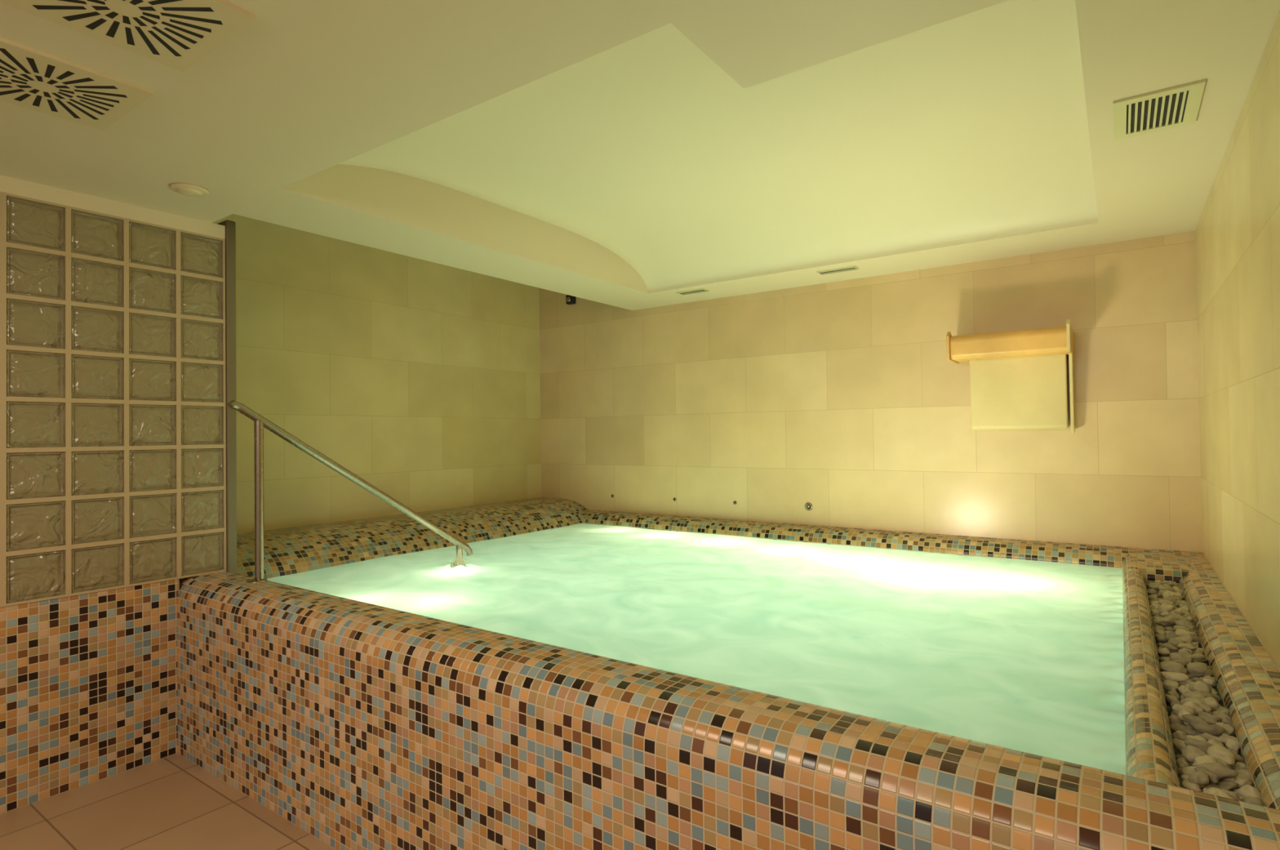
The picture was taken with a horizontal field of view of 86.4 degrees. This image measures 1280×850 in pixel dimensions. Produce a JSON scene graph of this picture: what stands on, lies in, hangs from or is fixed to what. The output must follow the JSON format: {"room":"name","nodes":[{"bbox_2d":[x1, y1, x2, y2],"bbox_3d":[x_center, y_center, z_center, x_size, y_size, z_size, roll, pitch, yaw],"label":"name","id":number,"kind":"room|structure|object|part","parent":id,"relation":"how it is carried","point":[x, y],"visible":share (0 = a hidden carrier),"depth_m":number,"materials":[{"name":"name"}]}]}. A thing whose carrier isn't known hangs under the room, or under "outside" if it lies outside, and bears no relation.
{"room":"indoor spa pool","nodes":[
{"label":"indoor spa pool","id":0,"kind":"room"},
{"bbox_2d":[0,174,225,239],"bbox_3d":[-2.909,-0.922,1.999,0.094,0.063,3.109,-1,-1,35],"label":"header","id":1,"kind":"object","parent":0,"point":[7,184],"visible":0.8,"depth_m":2.86,"materials":[{"name":"paint"}]},
{"bbox_2d":[0,752,336,849],"bbox_3d":[-1.626,1.434,1.080,4.625,0.001,3.104,-1,-1,35],"label":"floor","id":2,"kind":"structure","parent":0,"point":[169,802],"depth_m":2.52,"materials":[{"name":"tile"}]},
{"bbox_2d":[0,578,177,813],"bbox_3d":[-2.907,1.072,1.865,0.001,0.776,2.908,-1,-1,35],"label":"tiled wall","id":3,"kind":"structure","parent":2,"relation":"on","point":[88,682],"depth_m":2.78,"materials":[{"name":"multicoloured tile"}]},
{"bbox_2d":[6,195,223,603],"bbox_3d":[-2.852,-0.102,2.049,0.079,1.558,2.937,-1,-1,35],"label":"glass blocks","id":4,"kind":"object","parent":3,"relation":"on","point":[29,576],"visible":0.94,"depth_m":2.86},
{"bbox_2d":[0,191,226,607],"bbox_3d":[-2.855,-0.102,2.045,0.089,1.576,2.964,-1,-1,35],"label":"grid","id":5,"kind":"object","parent":4,"relation":"attached to","point":[68,254],"visible":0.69,"depth_m":2.82,"materials":[{"name":"beige"}]},
{"bbox_2d":[177,578,179,594],"bbox_3d":[-2.948,1.074,1.897,0.097,0.774,2.914,-1,-1,35],"label":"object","id":6,"kind":"object","parent":2,"relation":"on","point":[178,579],"visible":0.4,"depth_m":3.06,"materials":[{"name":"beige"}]},
{"bbox_2d":[177,497,1279,849],"bbox_3d":[0.077,1.175,3.505,4.625,1.142,3.220,-1,-1,35],"label":"pool","id":7,"kind":"object","parent":2,"relation":"on","point":[360,725],"visible":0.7,"depth_m":1.85,"materials":[{"name":"multicoloured tile"}]},
{"bbox_2d":[217,219,236,573],"bbox_3d":[-1.988,-0.104,3.277,0.107,1.745,0.044,-1,-1,35],"label":"steel post","id":8,"kind":"object","parent":7,"relation":"on","point":[230,226],"visible":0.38,"depth_m":3.24,"materials":[{"name":"brown"}]},
{"bbox_2d":[226,400,472,582],"bbox_3d":[-1.367,0.679,3.440,0.080,1.568,1.331,-1,-1,35],"label":"pool handrail","id":9,"kind":"object","parent":7,"relation":"on","point":[260,421],"visible":0.83,"depth_m":3.01,"materials":[{"name":"silver metal"}]},
{"bbox_3d":[-1.680,0.335,3.005,0.036,0.712,0.036,-1,-1,35],"label":"post","id":10,"kind":"part","parent":9,"relation":"part of","materials":[{"name":"silver metal"}]},
{"bbox_3d":[-1.032,1.075,3.903,0.036,0.781,0.036,-1,-1,35],"label":"post","id":11,"kind":"part","parent":9,"relation":"part of","materials":[{"name":"silver metal"}]},
{"bbox_2d":[266,523,1125,774],"bbox_3d":[0.197,0.761,3.471,3.716,0.038,2.840,-1,-1,35],"label":"pool water","id":12,"kind":"object","parent":7,"relation":"in","point":[1020,655],"visible":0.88,"depth_m":2.70,"materials":[{"name":"teal liquid"}]},
{"bbox_2d":[443,548,469,566],"bbox_3d":[-1.000,0.739,3.743,0.126,0.095,0.128,-1,-1,35],"label":"water splash","id":13,"kind":"object","parent":12,"relation":"on","point":[459,560],"visible":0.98,"depth_m":3.76,"materials":[{"name":"white liquid"}]},
{"bbox_2d":[1146,579,1265,806],"bbox_3d":[1.698,0.713,2.137,0.144,0.072,2.422,-1,-1,35],"label":"river pebbles","id":14,"kind":"object","parent":7,"relation":"in","point":[1204,762],"visible":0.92,"depth_m":1.67,"materials":[{"name":"stone"}]},
{"bbox_2d":[212,213,541,533],"bbox_3d":[-2.660,0.356,3.661,0.001,3.450,6.124,-1,-1,35],"label":"wall","id":15,"kind":"structure","parent":0,"point":[420,379],"depth_m":4.81,"materials":[{"name":"tile"}]},
{"bbox_2d":[0,0,1279,310],"bbox_3d":[-0.788,-1.192,2.350,4.625,0.435,6.124,-1,-1,35],"label":"ceiling","id":16,"kind":"structure","parent":0,"point":[628,154],"depth_m":2.59,"materials":[{"name":"paint"}]},
{"bbox_2d":[0,36,153,130],"bbox_3d":[-1.692,-0.964,1.931,0.400,0.013,0.400,-1,-1,35],"label":"ceiling vent","id":17,"kind":"object","parent":16,"relation":"in","point":[31,78],"visible":1,"depth_m":1.95,"materials":[{"name":"beige plastic"}]},
{"bbox_2d":[0,0,255,71],"bbox_3d":[-1.201,-0.975,1.585,0.400,0.013,0.400,-1,-1,35],"label":"ceiling vent","id":18,"kind":"object","parent":16,"relation":"in","point":[177,34],"visible":1,"depth_m":1.64,"materials":[{"name":"beige plastic"}]},
{"bbox_2d":[169,182,208,196],"bbox_3d":[-1.822,-0.944,2.757,0.132,0.025,0.132,-1,-1,35],"label":"smoke detector","id":19,"kind":"object","parent":16,"relation":"attached to","point":[184,188],"visible":1,"depth_m":2.73,"materials":[{"name":"beige plastic"}]},
{"bbox_2d":[675,288,709,295],"bbox_3d":[0.376,-0.950,4.860,0.220,0.008,0.090,-1,-1,35],"label":"slot vent","id":20,"kind":"object","parent":16,"relation":"in","point":[701,290],"depth_m":4.85,"materials":[{"name":"white metal"}]},
{"bbox_2d":[816,265,858,275],"bbox_3d":[1.238,-0.969,4.270,0.240,0.008,0.090,-1,-1,35],"label":"slot vent","id":21,"kind":"object","parent":16,"relation":"in","point":[849,268],"depth_m":4.26,"materials":[{"name":"white metal"}]},
{"bbox_2d":[1112,79,1205,140],"bbox_3d":[1.654,-1.002,2.185,0.222,0.008,0.330,-1,-1,35],"label":"ceiling air vent","id":22,"kind":"object","parent":16,"relation":"attached to","point":[1176,106],"depth_m":2.17,"materials":[{"name":"white metal"}]},
{"bbox_2d":[538,231,1202,552],"bbox_3d":[0.994,0.328,4.833,4.625,3.450,0.001,-1,-1,35],"label":"wall","id":23,"kind":"structure","parent":0,"point":[845,398],"depth_m":4.39,"materials":[{"name":"tile"}]},
{"bbox_2d":[565,294,575,304],"bbox_3d":[-0.608,-1.093,5.926,0.080,0.080,0.069,-1,-1,35],"label":"wall sensor","id":24,"kind":"object","parent":23,"relation":"attached to","point":[570,300],"visible":0.87,"depth_m":5.91,"materials":[{"name":"black plastic"}]},
{"bbox_2d":[804,502,812,510],"bbox_3d":[1.164,0.563,4.704,0.055,0.055,0.012,-1,-1,35],"label":"jet","id":25,"kind":"object","parent":23,"relation":"attached to","point":[808,506],"visible":1,"depth_m":4.70,"materials":[{"name":"silver metal"}]},
{"bbox_2d":[946,319,1075,433],"bbox_3d":[2.105,-0.253,3.878,0.607,0.608,0.292,-1,-1,35],"label":"spout","id":26,"kind":"object","parent":23,"relation":"attached to","point":[1019,379],"visible":1,"depth_m":3.85,"materials":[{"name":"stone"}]},
{"bbox_2d":[1195,9,1279,668],"bbox_3d":[1.120,0.275,0.998,0.001,3.450,6.124,-1,-1,35],"label":"wall","id":27,"kind":"structure","parent":0,"point":[1237,230],"depth_m":2.21,"materials":[{"name":"tile"}]}
]}

